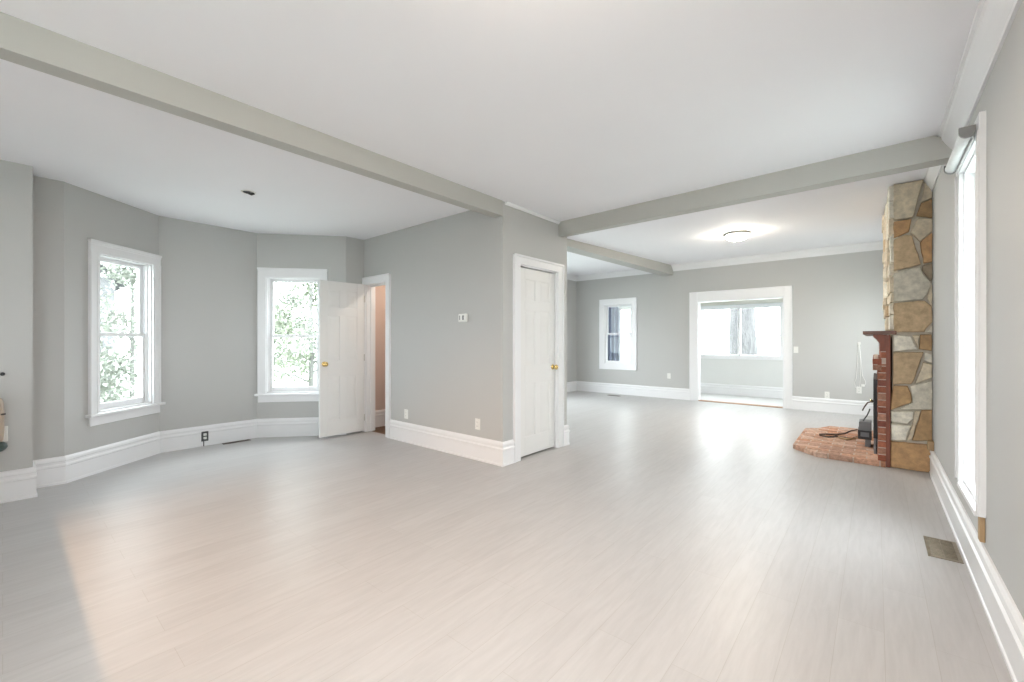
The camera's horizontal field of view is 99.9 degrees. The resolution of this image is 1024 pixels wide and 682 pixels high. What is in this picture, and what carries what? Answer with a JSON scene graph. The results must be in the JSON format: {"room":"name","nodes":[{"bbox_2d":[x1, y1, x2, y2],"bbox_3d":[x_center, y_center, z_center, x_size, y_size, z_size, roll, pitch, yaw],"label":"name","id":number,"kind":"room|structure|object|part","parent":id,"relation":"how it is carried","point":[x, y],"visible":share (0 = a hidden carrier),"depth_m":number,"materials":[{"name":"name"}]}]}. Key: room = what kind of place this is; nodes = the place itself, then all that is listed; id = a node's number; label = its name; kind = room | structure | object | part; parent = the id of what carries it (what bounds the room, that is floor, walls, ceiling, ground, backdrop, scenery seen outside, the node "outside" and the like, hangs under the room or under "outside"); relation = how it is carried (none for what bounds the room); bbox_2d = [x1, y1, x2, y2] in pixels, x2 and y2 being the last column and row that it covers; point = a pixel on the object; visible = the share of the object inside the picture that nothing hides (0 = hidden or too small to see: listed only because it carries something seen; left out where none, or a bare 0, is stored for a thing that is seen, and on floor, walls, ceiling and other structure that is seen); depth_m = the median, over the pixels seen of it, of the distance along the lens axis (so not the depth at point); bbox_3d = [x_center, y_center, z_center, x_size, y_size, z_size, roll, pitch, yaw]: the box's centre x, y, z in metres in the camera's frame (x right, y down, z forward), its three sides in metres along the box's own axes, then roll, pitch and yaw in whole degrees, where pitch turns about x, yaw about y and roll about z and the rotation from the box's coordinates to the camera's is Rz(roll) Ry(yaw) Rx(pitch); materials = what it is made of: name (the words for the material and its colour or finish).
{"room":"empty living room","nodes":[
{"label":"empty living room","id":0,"kind":"room"},
{"bbox_2d":[0,160,32,471],"bbox_3d":[-5.281,-0.075,1.854,0.140,2.650,4.295,0,0,40],"label":"wall","id":1,"kind":"structure","parent":0,"point":[16,179],"depth_m":3.38,"materials":[{"name":"grey paint"}]},
{"bbox_2d":[0,372,7,451],"bbox_3d":[-3.916,0.541,3.269,0.118,0.601,0.116,0,0,40],"label":"wall sconce","id":2,"kind":"object","parent":1,"relation":"attached to","point":[3,429],"visible":1,"depth_m":3.29,"materials":[{"name":"beige ceramic"}]},
{"bbox_2d":[0,398,4,441],"bbox_3d":[-3.927,0.600,3.278,0.080,0.340,0.080,0,0,40],"label":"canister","id":3,"kind":"object","parent":2,"relation":"on","point":[2,412],"depth_m":3.28,"materials":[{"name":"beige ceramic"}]},
{"bbox_3d":[-3.938,0.720,3.325,0.012,0.120,0.058,0,0,40],"label":"plate","id":4,"kind":"part","parent":2,"relation":"part of","materials":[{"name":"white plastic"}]},
{"bbox_2d":[0,467,37,503],"bbox_3d":[-5.164,1.130,1.864,0.026,0.240,4.181,0,0,40],"label":"baseboard","id":5,"kind":"structure","parent":1,"relation":"attached to","point":[18,484],"depth_m":3.38,"materials":[{"name":"white wood"}]},
{"bbox_2d":[33,176,63,459],"bbox_3d":[-4.098,-0.075,3.702,0.140,2.650,0.335,0,0,40],"label":"wall","id":6,"kind":"structure","parent":0,"point":[48,194],"depth_m":3.71,"materials":[{"name":"grey paint"}]},
{"bbox_2d":[33,456,65,488],"bbox_3d":[-3.987,1.130,3.706,0.026,0.240,0.205,0,0,40],"label":"baseboard","id":7,"kind":"structure","parent":6,"relation":"attached to","point":[50,471],"depth_m":3.71,"materials":[{"name":"white wood"}]},
{"bbox_2d":[64,182,158,455],"bbox_3d":[-4.013,-0.075,4.322,0.140,2.650,1.075,0,0,-1],"label":"wall","id":8,"kind":"structure","parent":0,"point":[87,214],"depth_m":3.97,"materials":[{"name":"grey paint"}]},
{"bbox_2d":[65,431,159,482],"bbox_3d":[-3.929,1.130,4.293,0.026,0.240,1.034,0,0,-1],"label":"baseboard","id":9,"kind":"structure","parent":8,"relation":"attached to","point":[79,465],"depth_m":4.20,"materials":[{"name":"white wood"}]},
{"bbox_2d":[85,238,165,426],"bbox_3d":[-4.001,-0.077,4.404,0.225,1.750,0.870,0,0,-1],"label":"window","id":10,"kind":"structure","parent":8,"relation":"attached to","point":[148,265],"depth_m":4.52,"materials":[{"name":"white wood"}]},
{"bbox_3d":[-4.044,-0.434,4.404,0.032,0.775,0.590,0,0,-1],"label":"sash","id":11,"kind":"part","parent":10,"relation":"part of","materials":[{"name":"white wood"}]},
{"bbox_3d":[-4.010,0.292,4.404,0.032,0.750,0.590,0,0,-1],"label":"sash","id":12,"kind":"part","parent":10,"relation":"part of","materials":[{"name":"white wood"}]},
{"bbox_3d":[-3.931,0.742,4.405,0.085,0.113,0.870,0,0,-1],"label":"sill","id":13,"kind":"part","parent":10,"relation":"part of","materials":[{"name":"white wood"}]},
{"bbox_2d":[159,216,256,430],"bbox_3d":[-3.685,-0.075,5.245,0.140,2.650,1.109,0,0,39],"label":"wall","id":14,"kind":"structure","parent":0,"point":[209,272],"depth_m":5.17,"materials":[{"name":"grey paint"}]},
{"bbox_2d":[201,431,207,445],"bbox_3d":[-3.651,1.163,5.122,0.025,0.171,0.072,0,0,39],"label":"wall outlet","id":15,"kind":"object","parent":14,"relation":"attached to","point":[204,435],"visible":1,"depth_m":5.12,"materials":[{"name":"grey plastic"}]},
{"bbox_2d":[159,419,256,452],"bbox_3d":[-3.622,1.130,5.191,0.026,0.240,1.005,0,0,39],"label":"baseboard","id":16,"kind":"structure","parent":14,"relation":"attached to","point":[183,438],"depth_m":5.16,"materials":[{"name":"white wood"}]},
{"bbox_2d":[257,233,345,418],"bbox_3d":[-2.806,-0.075,5.743,1.160,2.650,0.140,0,0,-9],"label":"wall","id":17,"kind":"structure","parent":0,"point":[273,250],"depth_m":5.67,"materials":[{"name":"grey paint"}]},
{"bbox_2d":[254,267,327,402],"bbox_3d":[-2.885,-0.077,5.718,0.910,1.750,0.225,0,0,-9],"label":"window","id":18,"kind":"structure","parent":17,"relation":"in","point":[267,277],"depth_m":5.64,"materials":[{"name":"white wood"}]},
{"bbox_3d":[-2.874,0.742,5.649,0.910,0.113,0.085,0,0,-9],"label":"sill","id":19,"kind":"part","parent":18,"relation":"part of","materials":[{"name":"white wood"}]},
{"bbox_3d":[-2.892,-0.434,5.760,0.630,0.775,0.032,0,0,-9],"label":"sash","id":20,"kind":"part","parent":18,"relation":"part of","materials":[{"name":"white wood"}]},
{"bbox_3d":[-2.886,0.292,5.726,0.630,0.750,0.032,0,0,-9],"label":"sash","id":21,"kind":"part","parent":18,"relation":"part of","materials":[{"name":"white wood"}]},
{"bbox_2d":[257,417,345,437],"bbox_3d":[-2.762,1.130,5.666,1.116,0.240,0.026,0,0,-9],"label":"baseboard","id":22,"kind":"structure","parent":17,"relation":"attached to","point":[306,426],"depth_m":5.63,"materials":[{"name":"white wood"}]},
{"bbox_2d":[346,237,363,433],"bbox_3d":[-2.147,-0.075,5.965,0.140,2.650,0.400,0,0,40],"label":"wall","id":23,"kind":"structure","parent":0,"point":[354,247],"depth_m":5.86,"materials":[{"name":"grey paint"}]},
{"bbox_2d":[375,285,384,410],"bbox_3d":[-1.213,0.050,6.017,1.620,2.400,0.884,0,0,40],"label":"wall","id":24,"kind":"structure","parent":0,"point":[379,290],"depth_m":6.31,"materials":[{"name":"pink paint"}]},
{"bbox_2d":[375,409,384,426],"bbox_3d":[-1.786,1.130,6.465,0.026,0.240,0.829,0,0,40],"label":"baseboard","id":25,"kind":"structure","parent":24,"relation":"attached to","point":[379,414],"depth_m":6.29,"materials":[{"name":"white wood"}]},
{"bbox_2d":[364,210,502,466],"bbox_3d":[-1.080,-0.075,5.216,2.736,2.650,0.166,0,0,40],"label":"wall","id":26,"kind":"structure","parent":0,"point":[447,373],"depth_m":4.84,"materials":[{"name":"grey paint"}]},
{"bbox_2d":[319,273,390,437],"bbox_3d":[-1.988,0.190,5.580,0.701,2.121,0.782,0,0,40],"label":"door","id":27,"kind":"structure","parent":26,"relation":"in","point":[346,310],"depth_m":5.68,"materials":[{"name":"white paint"}]},
{"bbox_3d":[-2.322,-0.545,5.591,0.033,0.200,0.136,0,0,41],"label":"panel","id":28,"kind":"part","parent":27,"relation":"part of","materials":[{"name":"white paint"}]},
{"bbox_3d":[-2.322,-0.035,5.591,0.033,0.560,0.136,0,0,41],"label":"panel","id":29,"kind":"part","parent":27,"relation":"part of","materials":[{"name":"white paint"}]},
{"bbox_3d":[-2.322,0.740,5.591,0.033,0.550,0.136,0,0,41],"label":"panel","id":30,"kind":"part","parent":27,"relation":"part of","materials":[{"name":"white paint"}]},
{"bbox_3d":[-2.160,-0.545,5.776,0.033,0.200,0.136,0,0,41],"label":"panel","id":31,"kind":"part","parent":27,"relation":"part of","materials":[{"name":"white paint"}]},
{"bbox_3d":[-2.160,-0.035,5.776,0.033,0.560,0.136,0,0,41],"label":"panel","id":32,"kind":"part","parent":27,"relation":"part of","materials":[{"name":"white paint"}]},
{"bbox_3d":[-2.160,0.740,5.776,0.033,0.550,0.136,0,0,41],"label":"panel","id":33,"kind":"part","parent":27,"relation":"part of","materials":[{"name":"white paint"}]},
{"bbox_3d":[-1.813,0.190,5.742,0.642,2.121,0.038,0,0,40],"label":"casing","id":34,"kind":"part","parent":27,"relation":"part of","materials":[{"name":"white wood"}]},
{"bbox_2d":[404,409,407,418],"bbox_3d":[-1.313,0.905,5.332,0.072,0.116,0.010,0,0,40],"label":"wall outlet","id":35,"kind":"object","parent":26,"relation":"attached to","point":[405,410],"visible":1,"depth_m":5.33,"materials":[{"name":"white plastic"}]},
{"bbox_2d":[458,314,467,321],"bbox_3d":[-0.530,-0.250,4.655,0.124,0.090,0.033,0,0,40],"label":"thermostat","id":36,"kind":"object","parent":26,"relation":"attached to","point":[461,317],"visible":1,"depth_m":4.64,"materials":[{"name":"white plastic"}]},
{"bbox_2d":[475,418,479,429],"bbox_3d":[-0.362,0.875,4.529,0.072,0.116,0.010,0,0,40],"label":"wall outlet","id":37,"kind":"object","parent":26,"relation":"attached to","point":[477,421],"visible":1,"depth_m":4.52,"materials":[{"name":"white plastic"}]},
{"bbox_2d":[0,0,978,239],"bbox_3d":[-2.202,-1.460,1.926,6.950,0.120,8.380,0,0,40],"label":"ceiling","id":38,"kind":"structure","parent":0,"point":[560,110],"depth_m":2.48,"materials":[{"name":"paint"}]},
{"bbox_2d":[241,190,255,195],"bbox_3d":[-2.475,-1.387,4.043,0.124,0.027,0.124,0,0,40],"label":"ceiling box","id":39,"kind":"object","parent":38,"relation":"attached to","point":[249,192],"visible":1,"depth_m":4.02,"materials":[{"name":"black plastic"}]},
{"bbox_2d":[0,391,1012,681],"bbox_3d":[-0.455,1.310,3.900,6.830,0.120,13.650,0,0,40],"label":"floor","id":40,"kind":"structure","parent":0,"point":[670,540],"depth_m":2.41,"materials":[{"name":"grey wood"}]},
{"bbox_2d":[222,439,249,444],"bbox_3d":[-3.406,1.248,5.327,0.070,0.005,0.300,0,0,40],"label":"floor vent","id":41,"kind":"object","parent":40,"relation":"in","point":[247,439],"visible":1,"depth_m":5.33,"materials":[{"name":"grey metal"}]},
{"bbox_2d":[793,180,932,471],"bbox_3d":[4.127,-0.145,5.137,1.156,2.796,1.931,0,0,40],"label":"fireplace","id":42,"kind":"object","parent":40,"relation":"on","point":[902,383],"depth_m":4.20,"materials":[{"name":"stone"}]},
{"bbox_2d":[819,429,857,437],"bbox_3d":[4.292,1.187,5.474,0.843,0.022,0.317,0,0,-22],"label":"tongs","id":43,"kind":"object","parent":42,"relation":"on","point":[820,434],"visible":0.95,"depth_m":5.48,"materials":[{"name":"metal"}]},
{"bbox_3d":[4.068,1.188,5.325,0.434,0.019,0.126,0,0,9],"label":"short arm","id":44,"kind":"part","parent":43,"relation":"part of","materials":[{"name":"metal"}]},
{"bbox_3d":[4.290,1.188,5.584,0.764,0.020,0.111,0,0,-22],"label":"long arm","id":45,"kind":"part","parent":43,"relation":"part of","materials":[{"name":"metal"}]},
{"bbox_2d":[838,436,856,439],"bbox_3d":[4.129,1.186,5.295,0.262,0.012,0.138,0,0,-22],"label":"scrap","id":46,"kind":"object","parent":42,"relation":"on","point":[838,436],"visible":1,"depth_m":5.22,"materials":[{"name":"brown wood"}]},
{"bbox_3d":[4.067,0.985,4.960,0.122,0.426,0.252,0,0,40],"label":"fireplace blower","id":47,"kind":"part","parent":42,"relation":"part of","materials":[{"name":"grey metal"}]},
{"bbox_3d":[4.067,1.063,4.960,0.122,0.100,0.252,0,0,40],"label":"frame","id":48,"kind":"part","parent":42,"relation":"part of","materials":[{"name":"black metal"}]},
{"bbox_3d":[4.242,0.018,4.969,0.105,0.164,1.754,0,0,40],"label":"bed moulding","id":49,"kind":"part","parent":42,"relation":"part of","materials":[{"name":"wood"}]},
{"bbox_2d":[863,331,896,335],"bbox_3d":[4.234,-0.083,4.968,0.255,0.035,1.805,0,0,40],"label":"mantel shelf","id":50,"kind":"object","parent":42,"relation":"attached to","point":[867,333],"depth_m":4.29,"materials":[{"name":"brown wood"}]},
{"bbox_2d":[923,536,963,563],"bbox_3d":[2.582,1.248,2.583,0.145,0.005,0.330,0,0,40],"label":"floor vent","id":51,"kind":"object","parent":40,"relation":"in","point":[938,548],"visible":1,"depth_m":2.57,"materials":[{"name":"brown metal"}]},
{"bbox_2d":[927,538,958,560],"bbox_3d":[2.582,1.247,2.583,0.111,0.004,0.296,0,0,40],"label":"grille","id":52,"kind":"object","parent":51,"relation":"attached to","point":[938,548],"depth_m":2.57,"materials":[{"name":"brown metal"}]},
{"bbox_2d":[503,201,566,441],"bbox_3d":[0.232,-0.200,4.799,0.140,2.900,1.170,0,0,40],"label":"wall","id":53,"kind":"structure","parent":0,"point":[524,233],"depth_m":4.43,"materials":[{"name":"grey paint"}]},
{"bbox_2d":[0,12,502,217],"bbox_3d":[-2.464,-1.324,1.575,0.113,0.152,7.224,0,0,40],"label":"beam","id":54,"kind":"structure","parent":53,"relation":"attached to","point":[24,43],"depth_m":2.39,"materials":[{"name":"grey paint"}]},
{"bbox_2d":[505,201,559,223],"bbox_3d":[0.247,-1.386,4.685,0.030,0.028,0.955,0,0,40],"label":"trim","id":55,"kind":"structure","parent":53,"relation":"attached to","point":[507,203],"depth_m":4.63,"materials":[{"name":"white wood"}]},
{"bbox_2d":[503,425,569,466],"bbox_3d":[0.295,1.130,4.745,0.026,0.240,1.222,0,0,40],"label":"baseboard","id":56,"kind":"structure","parent":53,"relation":"attached to","point":[508,446],"depth_m":4.37,"materials":[{"name":"white wood"}]},
{"bbox_2d":[513,253,563,462],"bbox_3d":[0.266,0.174,4.803,0.186,2.151,0.910,0,0,40],"label":"door","id":57,"kind":"structure","parent":53,"relation":"in","point":[538,284],"depth_m":4.79,"materials":[{"name":"white paint"}]},
{"bbox_3d":[0.184,-0.552,4.695,0.033,0.203,0.161,0,0,40],"label":"panel","id":58,"kind":"part","parent":57,"relation":"part of","materials":[{"name":"white paint"}]},
{"bbox_3d":[0.184,-0.037,4.695,0.033,0.564,0.161,0,0,40],"label":"panel","id":59,"kind":"part","parent":57,"relation":"part of","materials":[{"name":"white paint"}]},
{"bbox_3d":[0.184,0.744,4.695,0.033,0.556,0.161,0,0,40],"label":"panel","id":60,"kind":"part","parent":57,"relation":"part of","materials":[{"name":"white paint"}]},
{"bbox_3d":[0.359,-0.552,4.902,0.033,0.203,0.161,0,0,40],"label":"panel","id":61,"kind":"part","parent":57,"relation":"part of","materials":[{"name":"white paint"}]},
{"bbox_3d":[0.359,-0.037,4.902,0.033,0.564,0.161,0,0,40],"label":"panel","id":62,"kind":"part","parent":57,"relation":"part of","materials":[{"name":"white paint"}]},
{"bbox_3d":[0.359,0.744,4.902,0.033,0.556,0.161,0,0,40],"label":"panel","id":63,"kind":"part","parent":57,"relation":"part of","materials":[{"name":"white paint"}]},
{"bbox_3d":[0.499,0.302,4.987,0.069,0.064,0.064,0,0,40],"label":"knob","id":64,"kind":"part","parent":57,"relation":"part of","materials":[{"name":"gold metal"}]},
{"bbox_2d":[567,280,576,381],"bbox_3d":[-0.024,-0.200,9.035,0.140,2.900,5.250,0,0,40],"label":"wall","id":65,"kind":"structure","parent":0,"point":[571,285],"depth_m":10.71,"materials":[{"name":"grey paint"}]},
{"bbox_2d":[567,381,576,391],"bbox_3d":[0.039,1.130,8.981,0.026,0.240,4.970,0,0,40],"label":"baseboard","id":66,"kind":"structure","parent":65,"relation":"attached to","point":[571,386],"depth_m":10.69,"materials":[{"name":"white wood"}]},
{"bbox_2d":[567,274,577,280],"bbox_3d":[0.073,-1.573,8.952,0.115,0.130,4.970,0,0,40],"label":"trim","id":67,"kind":"structure","parent":65,"relation":"attached to","point":[569,276],"depth_m":10.62,"materials":[{"name":"white wood"}]},
{"bbox_2d":[577,250,888,400],"bbox_3d":[4.042,-0.200,8.943,6.470,2.900,0.140,0,0,40],"label":"wall","id":68,"kind":"structure","parent":0,"point":[836,298],"depth_m":7.93,"materials":[{"name":"grey paint"}]},
{"bbox_2d":[599,297,636,370],"bbox_3d":[2.542,-0.163,10.212,0.950,1.675,0.200,0,0,40],"label":"window","id":69,"kind":"structure","parent":68,"relation":"in","point":[604,304],"depth_m":10.20,"materials":[{"name":"white wood"}]},
{"bbox_2d":[608,307,618,360],"bbox_3d":[2.684,-0.110,11.922,0.750,1.819,0.154,0,0,40],"label":"curtain","id":70,"kind":"object","parent":69,"relation":"hanging from","point":[613,340],"visible":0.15,"depth_m":11.80,"materials":[{"name":"blue fabric"}]},
{"bbox_3d":[2.548,-0.502,10.219,0.660,0.700,0.032,0,0,40],"label":"sash","id":71,"kind":"part","parent":69,"relation":"part of","materials":[{"name":"white wood"}]},
{"bbox_3d":[2.526,0.172,10.193,0.660,0.720,0.032,0,0,40],"label":"sash","id":72,"kind":"part","parent":69,"relation":"part of","materials":[{"name":"white wood"}]},
{"bbox_2d":[577,381,872,415],"bbox_3d":[3.989,1.130,8.880,6.190,0.240,0.026,0,0,40],"label":"baseboard","id":73,"kind":"structure","parent":68,"relation":"attached to","point":[855,407],"depth_m":9.14,"materials":[{"name":"white wood"}]},
{"bbox_2d":[577,241,882,280],"bbox_3d":[3.960,-1.573,8.846,6.190,0.130,0.115,0,0,40],"label":"trim","id":74,"kind":"structure","parent":68,"relation":"attached to","point":[870,246],"depth_m":8.21,"materials":[{"name":"white wood"}]},
{"bbox_2d":[689,285,791,408],"bbox_3d":[4.495,0.115,8.550,1.830,2.270,0.196,0,0,40],"label":"door frame","id":75,"kind":"structure","parent":68,"relation":"in","point":[785,292],"depth_m":8.52,"materials":[{"name":"wood"}]},
{"bbox_2d":[825,392,829,397],"bbox_3d":[5.545,0.950,7.575,0.072,0.116,0.010,0,0,40],"label":"wall outlet","id":76,"kind":"object","parent":68,"relation":"attached to","point":[827,394],"visible":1,"depth_m":7.57,"materials":[{"name":"white plastic"}]},
{"bbox_2d":[856,386,861,393],"bbox_3d":[5.880,0.830,7.293,0.072,0.116,0.010,0,0,40],"label":"wall outlet","id":77,"kind":"object","parent":68,"relation":"attached to","point":[858,389],"visible":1,"depth_m":7.29,"materials":[{"name":"white plastic"}]},
{"bbox_2d":[854,342,865,387],"bbox_3d":[5.884,0.412,7.279,0.154,0.785,0.025,0,0,40],"label":"cable loop","id":78,"kind":"object","parent":68,"relation":"attached to","point":[858,343],"visible":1,"depth_m":7.28,"materials":[{"name":"white plastic"}]},
{"bbox_2d":[701,302,782,387],"bbox_3d":[4.949,0.025,10.194,7.600,2.450,0.120,0,0,40],"label":"wall","id":79,"kind":"structure","parent":0,"point":[767,373],"depth_m":9.83,"materials":[{"name":"grey paint"}]},
{"bbox_2d":[618,306,630,360],"bbox_3d":[3.458,-0.170,11.420,1.360,1.660,0.132,0,0,40],"label":"window","id":80,"kind":"structure","parent":79,"relation":"in","point":[619,308],"depth_m":11.77,"materials":[{"name":"white wood"}]},
{"bbox_2d":[620,298,782,309],"bbox_3d":[4.902,-1.020,10.139,7.600,0.350,0.024,0,0,40],"label":"trim","id":81,"kind":"structure","parent":79,"relation":"attached to","point":[777,299],"depth_m":9.86,"materials":[{"name":"white wood"}]},
{"bbox_2d":[701,303,782,359],"bbox_3d":[5.237,-0.205,9.916,1.780,1.250,0.132,0,0,40],"label":"window","id":82,"kind":"structure","parent":79,"relation":"in","point":[766,305],"depth_m":9.87,"materials":[{"name":"white wood"}]},
{"bbox_2d":[701,383,782,398],"bbox_3d":[4.901,1.130,10.138,7.600,0.240,0.026,0,0,40],"label":"baseboard","id":83,"kind":"structure","parent":79,"relation":"attached to","point":[727,389],"depth_m":9.81,"materials":[{"name":"white wood"}]},
{"bbox_2d":[701,393,782,406],"bbox_3d":[4.494,1.311,9.656,7.600,0.118,1.528,0,0,40],"label":"floor","id":84,"kind":"structure","parent":0,"point":[704,396],"depth_m":9.21,"materials":[{"name":"paint"}]},
{"bbox_2d":[567,168,926,274],"bbox_3d":[2.374,-1.644,6.969,6.470,0.268,5.310,0,0,40],"label":"ceiling","id":85,"kind":"structure","parent":0,"point":[852,212],"depth_m":6.04,"materials":[{"name":"paint"}]},
{"bbox_2d":[567,239,672,275],"bbox_3d":[1.702,-1.540,7.576,0.230,0.220,4.988,0,0,43],"label":"beam","id":86,"kind":"structure","parent":85,"relation":"attached to","point":[639,263],"depth_m":7.71,"materials":[{"name":"grey paint"}]},
{"bbox_2d":[724,230,750,241],"bbox_3d":[3.287,-1.512,6.283,0.348,0.127,0.348,0,0,40],"label":"ceiling light","id":87,"kind":"object","parent":85,"relation":"attached to","point":[737,236],"visible":1,"depth_m":6.18,"materials":[{"name":"glass"}]},
{"bbox_2d":[932,0,1023,618],"bbox_3d":[2.100,-0.200,1.741,0.140,2.900,13.650,0,0,40],"label":"wall","id":88,"kind":"structure","parent":0,"point":[1002,97],"depth_m":1.88,"materials":[{"name":"grey paint"}]},
{"bbox_2d":[559,136,951,237],"bbox_3d":[1.774,-1.440,3.993,3.258,0.420,0.145,0,0,41],"label":"beam","id":89,"kind":"structure","parent":88,"relation":"attached to","point":[931,151],"depth_m":3.54,"materials":[{"name":"grey paint"}]},
{"bbox_2d":[923,165,941,191],"bbox_3d":[4.692,-1.478,4.964,0.061,0.135,5.100,0,0,40],"label":"trim","id":90,"kind":"structure","parent":88,"relation":"attached to","point":[932,173],"depth_m":3.83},
{"bbox_2d":[955,110,985,517],"bbox_3d":[2.613,-0.116,2.348,0.200,2.008,0.800,0,0,40],"label":"window","id":91,"kind":"structure","parent":88,"relation":"in","point":[970,180],"depth_m":2.58,"materials":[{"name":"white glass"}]},
{"bbox_2d":[944,124,975,174],"bbox_3d":[2.481,-1.043,2.394,0.060,0.066,0.632,0,0,40],"label":"roller shade","id":92,"kind":"object","parent":91,"relation":"attached to","point":[965,138],"visible":1,"depth_m":2.31,"materials":[{"name":"fabric"}]},
{"bbox_3d":[2.559,0.874,2.393,0.060,0.028,0.600,0,0,40],"label":"sill","id":93,"kind":"part","parent":91,"relation":"part of","materials":[{"name":"white wood"}]},
{"bbox_2d":[929,451,1023,681],"bbox_3d":[0.833,1.130,0.370,0.026,0.240,9.640,0,0,40],"label":"baseboard","id":94,"kind":"structure","parent":88,"relation":"attached to","point":[1006,622],"depth_m":1.98,"materials":[{"name":"white wood"}]},
{"bbox_2d":[927,440,933,450],"bbox_3d":[3.879,0.967,3.988,0.041,0.083,0.100,0,0,40],"label":"wood block","id":95,"kind":"object","parent":94,"relation":"on","point":[930,443],"visible":1,"depth_m":3.96,"materials":[{"name":"brown wood"}]},
{"bbox_2d":[938,0,1021,149],"bbox_3d":[0.313,-1.325,-0.199,0.085,0.150,8.100,0,0,40],"label":"trim","id":96,"kind":"structure","parent":88,"relation":"attached to","point":[993,19],"depth_m":2.02,"materials":[{"name":"white wood"}]},
{"bbox_2d":[978,517,984,542],"bbox_3d":[2.322,0.925,2.129,0.020,0.126,0.050,0,0,40],"label":"wood block","id":97,"kind":"object","parent":88,"relation":"attached to","point":[981,521],"visible":0.76,"depth_m":2.11,"materials":[{"name":"brown wood"}]},
{"label":"outside","id":98,"kind":"structure","parent":0,"visible":0},
{"bbox_2d":[622,336,779,343],"bbox_3d":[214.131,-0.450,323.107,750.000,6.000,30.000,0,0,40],"label":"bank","id":99,"kind":"object","parent":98,"point":[771,339],"depth_m":345.82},
{"bbox_2d":[622,331,779,336],"bbox_3d":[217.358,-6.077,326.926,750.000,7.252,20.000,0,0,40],"label":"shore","id":100,"kind":"structure","parent":99,"relation":"on","point":[705,333],"depth_m":356.01,"materials":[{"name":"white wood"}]},
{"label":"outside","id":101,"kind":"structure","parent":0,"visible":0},
{"bbox_2d":[115,355,316,399],"bbox_3d":[-12.156,2.000,1.108,100.000,0.300,66.000,0,0,40],"label":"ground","id":102,"kind":"structure","parent":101,"point":[283,382],"depth_m":20.68,"materials":[{"name":"white"}]},
{"bbox_2d":[100,262,130,400],"bbox_3d":[-16.884,-1.750,10.929,4.700,7.200,10.400,0,0,40],"label":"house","id":103,"kind":"structure","parent":102,"relation":"on","point":[103,281],"depth_m":13.19,"materials":[{"name":"white"}]},
{"bbox_2d":[100,262,137,398],"bbox_3d":[-8.636,-0.984,9.953,3.024,5.670,2.910,0,0,11],"label":"tree","id":104,"kind":"object","parent":102,"relation":"on","point":[125,275],"visible":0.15,"depth_m":9.40,"materials":[{"name":"green plant"}]},
{"bbox_2d":[100,343,137,402],"bbox_3d":[-6.916,0.951,6.959,1.798,1.974,1.495,0,0,-19],"label":"shrub","id":105,"kind":"object","parent":102,"relation":"on","point":[104,395],"visible":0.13,"depth_m":7.03,"materials":[{"name":"green plant"}]},
{"bbox_2d":[273,283,316,386],"bbox_3d":[-5.447,-1.693,11.782,3.954,7.088,4.539,0,0,12],"label":"tree","id":106,"kind":"object","parent":102,"relation":"on","point":[307,328],"visible":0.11,"depth_m":11.35,"materials":[{"name":"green plant"}]},
{"bbox_2d":[273,282,316,377],"bbox_3d":[-9.774,-2.268,15.021,5.294,8.237,4.561,0,0,24],"label":"tree","id":107,"kind":"object","parent":102,"relation":"on","point":[287,298],"visible":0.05,"depth_m":15.10,"materials":[{"name":"green plant"}]},
{"bbox_2d":[729,308,757,354],"bbox_3d":[8.106,-3.383,12.642,5.294,10.517,5.923,0,0,40],"label":"tree","id":108,"kind":"object","parent":102,"relation":"on","point":[749,346],"visible":0.03,"depth_m":12.83,"materials":[{"name":"grey plant"}]}
]}

